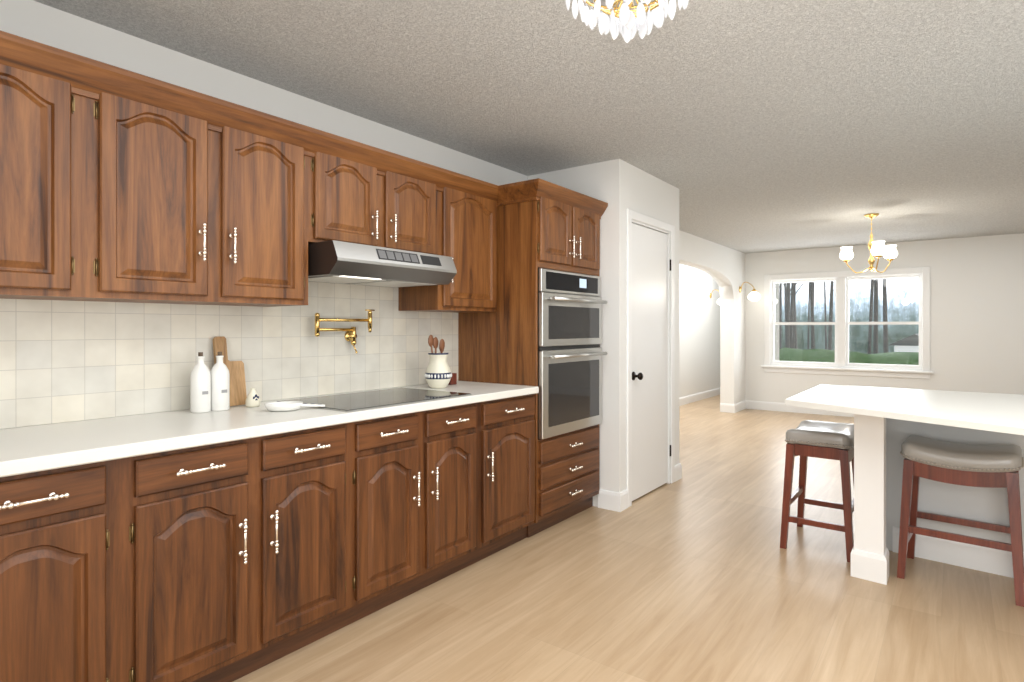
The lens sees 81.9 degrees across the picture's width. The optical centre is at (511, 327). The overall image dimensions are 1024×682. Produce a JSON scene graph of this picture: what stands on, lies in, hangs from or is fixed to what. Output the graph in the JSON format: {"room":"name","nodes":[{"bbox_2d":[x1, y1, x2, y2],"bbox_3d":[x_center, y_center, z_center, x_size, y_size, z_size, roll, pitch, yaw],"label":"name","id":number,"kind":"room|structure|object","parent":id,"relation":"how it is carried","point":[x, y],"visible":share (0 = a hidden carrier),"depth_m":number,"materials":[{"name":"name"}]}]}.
{"room":"kitchen","nodes":[
{"label":"kitchen","id":0,"kind":"room"},
{"bbox_2d":[0,0,778,428],"bbox_3d":[0.719,0.049,5.522,0.200,2.440,14.100,0,0,37],"label":"wall","id":1,"kind":"structure","parent":0,"point":[724,266],"depth_m":3.00,"materials":[{"name":"white paint"}]},
{"bbox_2d":[0,46,91,305],"bbox_3d":[-1.671,-0.466,1.874,0.348,0.730,0.435,0,0,37],"label":"upper cabinet","id":2,"kind":"object","parent":1,"relation":"attached to","point":[46,103],"depth_m":1.86,"materials":[{"name":"brown wood"}]},
{"bbox_2d":[64,70,219,305],"bbox_3d":[-1.412,-0.466,2.219,0.348,0.730,0.426,0,0,37],"label":"upper cabinet","id":3,"kind":"object","parent":1,"relation":"attached to","point":[156,236],"depth_m":2.11,"materials":[{"name":"brown wood"}]},
{"bbox_2d":[188,110,315,309],"bbox_3d":[-1.158,-0.466,2.558,0.348,0.730,0.421,0,0,37],"label":"upper cabinet","id":4,"kind":"object","parent":1,"relation":"attached to","point":[268,172],"depth_m":2.46,"materials":[{"name":"brown wood"}]},
{"bbox_2d":[315,309,374,353],"bbox_3d":[-0.889,0.019,3.108,0.100,0.239,0.353,0,0,37],"label":"pot filler","id":5,"kind":"object","parent":1,"relation":"attached to","point":[350,335],"visible":1,"depth_m":3.12,"materials":[{"name":"gold metal"}]},
{"bbox_2d":[316,138,387,247],"bbox_3d":[-0.910,-0.609,2.889,0.348,0.445,0.408,0,0,37],"label":"upper cabinet","id":6,"kind":"object","parent":1,"relation":"attached to","point":[352,185],"depth_m":2.79,"materials":[{"name":"brown wood"}]},
{"bbox_2d":[308,240,456,287],"bbox_3d":[-0.721,-0.307,3.008,0.488,0.151,0.765,0,0,37],"label":"range hood","id":7,"kind":"object","parent":6,"relation":"attached to","point":[334,261],"visible":0.96,"depth_m":2.79,"materials":[{"name":"silver metal"}]},
{"bbox_2d":[388,158,443,255],"bbox_3d":[-0.662,-0.609,3.219,0.348,0.445,0.417,0,0,37],"label":"upper cabinet","id":8,"kind":"object","parent":1,"relation":"attached to","point":[415,195],"depth_m":3.13,"materials":[{"name":"brown wood"}]},
{"bbox_2d":[392,178,503,313],"bbox_3d":[-0.380,-0.466,3.597,0.348,0.730,0.526,0,0,37],"label":"upper cabinet","id":9,"kind":"object","parent":1,"relation":"attached to","point":[471,213],"depth_m":3.48,"materials":[{"name":"brown wood"}]},
{"bbox_2d":[500,186,575,277],"bbox_3d":[0.024,-0.598,3.885,0.648,0.466,0.377,0,0,37],"label":"upper cabinet","id":10,"kind":"object","parent":1,"relation":"attached to","point":[538,223],"depth_m":3.63,"materials":[{"name":"brown wood"}]},
{"bbox_2d":[538,268,606,438],"bbox_3d":[0.184,0.155,4.000,0.670,1.028,0.747,0,0,37],"label":"wall oven","id":11,"kind":"object","parent":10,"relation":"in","point":[570,353],"visible":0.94,"depth_m":3.77,"materials":[{"name":"silver metal"}]},
{"bbox_2d":[504,198,603,281],"bbox_3d":[0.250,-0.598,4.187,0.648,0.466,0.376,0,0,37],"label":"upper cabinet","id":12,"kind":"object","parent":1,"relation":"attached to","point":[588,217],"depth_m":3.99,"materials":[{"name":"brown wood"}]},
{"bbox_2d":[733,400,745,412],"bbox_3d":[3.485,1.204,9.033,0.014,0.130,0.584,0,0,37],"label":"baseboard","id":13,"kind":"structure","parent":1,"relation":"attached to","point":[737,407],"depth_m":8.99,"materials":[{"name":"white paint"}]},
{"bbox_2d":[739,282,760,300],"bbox_3d":[3.613,-0.555,8.964,0.300,0.296,0.184,0,0,37],"label":"sconce","id":14,"kind":"object","parent":1,"relation":"attached to","point":[753,295],"visible":1,"depth_m":8.89,"materials":[{"name":"white glass"}]},
{"bbox_2d":[33,0,1023,252],"bbox_3d":[2.499,-1.221,4.188,6.550,0.100,14.100,0,0,37],"label":"ceiling","id":15,"kind":"structure","parent":0,"point":[749,126],"depth_m":2.91,"materials":[{"name":"white paint"}]},
{"bbox_2d":[566,0,687,42],"bbox_3d":[0.380,-1.058,1.902,0.424,0.225,0.424,0,0,37],"label":"chandelier","id":16,"kind":"object","parent":15,"relation":"hanging from","point":[625,21],"visible":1,"depth_m":1.94,"materials":[{"name":"white glass"}]},
{"bbox_2d":[839,213,897,272],"bbox_3d":[3.665,-0.870,6.101,0.512,0.600,0.533,0,0,37],"label":"dining chandelier","id":17,"kind":"object","parent":15,"relation":"hanging from","point":[878,249],"visible":1,"depth_m":6.09,"materials":[{"name":"white glass"}]},
{"bbox_2d":[528,159,678,506],"bbox_3d":[0.766,0.049,4.766,0.778,2.440,1.115,0,0,37],"label":"wall","id":18,"kind":"structure","parent":0,"point":[619,186],"depth_m":4.15,"materials":[{"name":"white paint"}]},
{"bbox_2d":[626,209,674,506],"bbox_3d":[1.033,0.214,4.543,0.116,2.110,0.870,0,0,37],"label":"door frame","id":19,"kind":"structure","parent":18,"relation":"attached to","point":[635,216],"depth_m":4.49,"materials":[{"name":"white paint"}]},
{"bbox_2d":[632,223,670,500],"bbox_3d":[1.077,0.248,4.521,0.107,2.018,0.728,0,0,37],"label":"closet door","id":20,"kind":"structure","parent":18,"relation":"in","point":[649,360],"depth_m":4.52,"materials":[{"name":"white paint"}]},
{"bbox_2d":[675,463,681,479],"bbox_3d":[1.103,1.204,5.206,0.794,0.130,0.034,0,0,37],"label":"baseboard","id":21,"kind":"structure","parent":18,"relation":"attached to","point":[678,467],"depth_m":4.92,"materials":[{"name":"white paint"}]},
{"bbox_2d":[233,395,1023,681],"bbox_3d":[2.499,1.319,4.188,6.550,0.100,14.100,0,0,37],"label":"floor","id":22,"kind":"structure","parent":0,"point":[695,573],"depth_m":2.70,"materials":[{"name":"brown wood"}]},
{"bbox_2d":[0,458,127,681],"bbox_3d":[-1.555,0.830,1.787,0.638,0.878,0.435,0,0,37],"label":"base cabinet","id":23,"kind":"object","parent":22,"relation":"on","point":[64,533],"depth_m":1.66,"materials":[{"name":"brown wood"}]},
{"bbox_2d":[128,438,263,681],"bbox_3d":[-1.296,0.830,2.132,0.638,0.878,0.426,0,0,37],"label":"base cabinet","id":24,"kind":"object","parent":22,"relation":"on","point":[196,517],"depth_m":1.95,"materials":[{"name":"brown wood"}]},
{"bbox_2d":[0,382,538,477],"bbox_3d":[-1.333,0.369,2.070,0.653,0.040,4.113,0,0,37],"label":"countertop","id":25,"kind":"structure","parent":24,"relation":"on","point":[86,442],"depth_m":2.07,"materials":[{"name":"white stone"}]},
{"bbox_2d":[190,352,210,412],"bbox_3d":[-1.291,0.225,2.449,0.077,0.247,0.076,0,0,37],"label":"oil bottle","id":26,"kind":"object","parent":25,"relation":"on","point":[200,388],"visible":1,"depth_m":2.42,"materials":[{"name":"white ceramic"}]},
{"bbox_2d":[210,352,229,410],"bbox_3d":[-1.240,0.225,2.507,0.077,0.247,0.076,0,0,37],"label":"vinegar bottle","id":27,"kind":"object","parent":25,"relation":"on","point":[220,386],"visible":0.92,"depth_m":2.48,"materials":[{"name":"white ceramic"}]},
{"bbox_2d":[213,336,246,405],"bbox_3d":[-1.257,0.192,2.632,0.066,0.309,0.124,0,0,37],"label":"cutting board","id":28,"kind":"object","parent":25,"relation":"on","point":[238,395],"visible":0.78,"depth_m":2.63,"materials":[{"name":"brown wood"}]},
{"bbox_2d":[245,388,260,406],"bbox_3d":[-1.147,0.307,2.616,0.062,0.082,0.062,0,0,37],"label":"bud vase","id":29,"kind":"object","parent":25,"relation":"on","point":[253,399],"visible":1,"depth_m":2.60,"materials":[{"name":"beige ceramic"}]},
{"bbox_2d":[264,401,324,411],"bbox_3d":[-0.925,0.332,2.512,0.150,0.032,0.225,0,0,37],"label":"spoon rest","id":30,"kind":"object","parent":25,"relation":"on","point":[282,406],"visible":1,"depth_m":2.47,"materials":[{"name":"white ceramic"}]},
{"bbox_2d":[277,387,471,411],"bbox_3d":[-0.656,0.345,2.916,0.524,0.006,0.790,0,0,37],"label":"cooktop","id":31,"kind":"object","parent":25,"relation":"in","point":[355,401],"visible":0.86,"depth_m":2.86,"materials":[{"name":"black glass"}]},
{"bbox_2d":[424,335,451,388],"bbox_3d":[-0.438,0.193,3.440,0.196,0.310,0.172,0,0,37],"label":"utensil crock","id":32,"kind":"object","parent":25,"relation":"on","point":[438,374],"visible":1,"depth_m":3.39,"materials":[{"name":"beige ceramic"}]},
{"bbox_2d":[448,373,456,384],"bbox_3d":[-0.415,0.300,3.630,0.105,0.095,0.112,0,0,37],"label":"wood block","id":33,"kind":"object","parent":25,"relation":"on","point":[453,380],"visible":0.21,"depth_m":3.62,"materials":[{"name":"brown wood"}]},
{"bbox_2d":[264,422,355,665],"bbox_3d":[-1.043,0.830,2.470,0.638,0.878,0.419,0,0,37],"label":"base cabinet","id":34,"kind":"object","parent":22,"relation":"on","point":[310,475],"depth_m":2.29,"materials":[{"name":"brown wood"}]},
{"bbox_2d":[356,410,427,620],"bbox_3d":[-0.794,0.830,2.801,0.638,0.878,0.410,0,0,37],"label":"base cabinet","id":35,"kind":"object","parent":22,"relation":"on","point":[392,453],"depth_m":2.62,"materials":[{"name":"brown wood"}]},
{"bbox_2d":[428,402,483,585],"bbox_3d":[-0.546,0.830,3.133,0.638,0.878,0.418,0,0,37],"label":"base cabinet","id":36,"kind":"object","parent":22,"relation":"on","point":[455,434],"depth_m":2.96,"materials":[{"name":"brown wood"}]},
{"bbox_2d":[484,394,539,557],"bbox_3d":[-0.263,0.830,3.510,0.638,0.878,0.525,0,0,37],"label":"base cabinet","id":37,"kind":"object","parent":22,"relation":"on","point":[511,441],"depth_m":3.34,"materials":[{"name":"brown wood"}]},
{"bbox_2d":[540,424,599,531],"bbox_3d":[0.137,0.973,4.036,0.648,0.592,0.753,0,0,37],"label":"base cabinet","id":38,"kind":"object","parent":22,"relation":"on","point":[570,461],"depth_m":3.82,"materials":[{"name":"brown wood"}]},
{"bbox_2d":[780,420,853,561],"bbox_3d":[1.842,0.925,3.494,0.372,0.687,0.492,0,0,37],"label":"stool","id":39,"kind":"object","parent":22,"relation":"on","point":[805,439],"visible":0.83,"depth_m":3.37,"materials":[{"name":"brown wood"}]},
{"bbox_2d":[857,436,1023,577],"bbox_3d":[3.137,0.839,2.475,2.875,0.859,0.273,0,0,37],"label":"kitchen island","id":40,"kind":"object","parent":22,"relation":"on","point":[879,462],"depth_m":3.08,"materials":[{"name":"white paint"}]},
{"bbox_2d":[785,384,1023,451],"bbox_3d":[2.757,0.385,2.214,3.170,0.032,1.770,0,0,37],"label":"countertop","id":41,"kind":"structure","parent":40,"relation":"on","point":[972,418],"depth_m":2.99,"materials":[{"name":"white stone"}]},
{"bbox_2d":[897,435,1023,606],"bbox_3d":[2.265,0.925,2.983,0.492,0.687,0.372,0,0,41],"label":"stool","id":42,"kind":"object","parent":22,"relation":"on","point":[994,466],"visible":1,"depth_m":2.90,"materials":[{"name":"brown wood"}]},
{"bbox_2d":[679,264,719,397],"bbox_3d":[2.058,0.049,8.893,0.200,2.440,7.100,0,0,37],"label":"wall","id":43,"kind":"structure","parent":0,"point":[699,339],"depth_m":10.38,"materials":[{"name":"white paint"}]},
{"bbox_2d":[679,388,719,405],"bbox_3d":[2.144,1.204,8.829,0.014,0.130,6.700,0,0,37],"label":"baseboard","id":44,"kind":"structure","parent":43,"relation":"attached to","point":[714,392],"depth_m":10.29,"materials":[{"name":"white paint"}]},
{"bbox_2d":[709,289,719,304],"bbox_3d":[3.759,-0.555,10.742,0.300,0.296,0.184,0,0,37],"label":"sconce","id":45,"kind":"object","parent":43,"relation":"attached to","point":[718,300],"visible":0.42,"depth_m":10.71,"materials":[{"name":"gold metal"}]},
{"bbox_2d":[745,233,1023,402],"bbox_3d":[5.893,0.049,7.755,5.400,2.440,0.200,0,0,37],"label":"wall","id":46,"kind":"structure","parent":0,"point":[976,314],"depth_m":7.74,"materials":[{"name":"white paint"}]},
{"bbox_2d":[746,400,853,416],"bbox_3d":[5.748,1.204,7.729,5.200,0.130,0.014,0,0,37],"label":"baseboard","id":47,"kind":"structure","parent":46,"relation":"attached to","point":[758,405],"depth_m":8.92,"materials":[{"name":"white paint"}]},
{"bbox_2d":[761,267,933,378],"bbox_3d":[4.768,-0.069,8.539,2.170,1.495,0.215,0,0,37],"label":"dining window","id":48,"kind":"structure","parent":46,"relation":"in","point":[841,365],"depth_m":8.49,"materials":[{"name":"white paint"}]},
{"label":"outside","id":49,"kind":"structure","parent":0,"visible":0},
{"bbox_2d":[779,277,918,353],"bbox_3d":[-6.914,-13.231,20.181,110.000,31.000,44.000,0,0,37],"label":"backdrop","id":50,"kind":"structure","parent":49,"point":[861,311],"depth_m":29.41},
{"bbox_3d":[-1.329,1.669,28.298,108.800,0.100,23.910,0,0,37],"label":"lawn","id":51,"kind":"structure","parent":49,"visible":0},
{"bbox_2d":[779,279,887,353],"bbox_3d":[11.227,-7.189,21.989,13.775,17.562,15.638,0,0,37],"label":"trees","id":52,"kind":"object","parent":51,"relation":"on","point":[789,339],"depth_m":21.34,"materials":[{"name":"grey plant"}]},
{"bbox_2d":[779,348,918,364],"bbox_3d":[5.027,1.025,13.728,31.150,1.189,1.209,0,0,37],"label":"hedge","id":53,"kind":"object","parent":51,"relation":"on","point":[829,358],"depth_m":11.97,"materials":[{"name":"green plant"}]},
{"bbox_2d":[890,333,918,351],"bbox_3d":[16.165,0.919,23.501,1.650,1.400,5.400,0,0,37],"label":"building","id":54,"kind":"structure","parent":51,"relation":"on","point":[908,345],"depth_m":21.52,"materials":[{"name":"white"}]}
]}

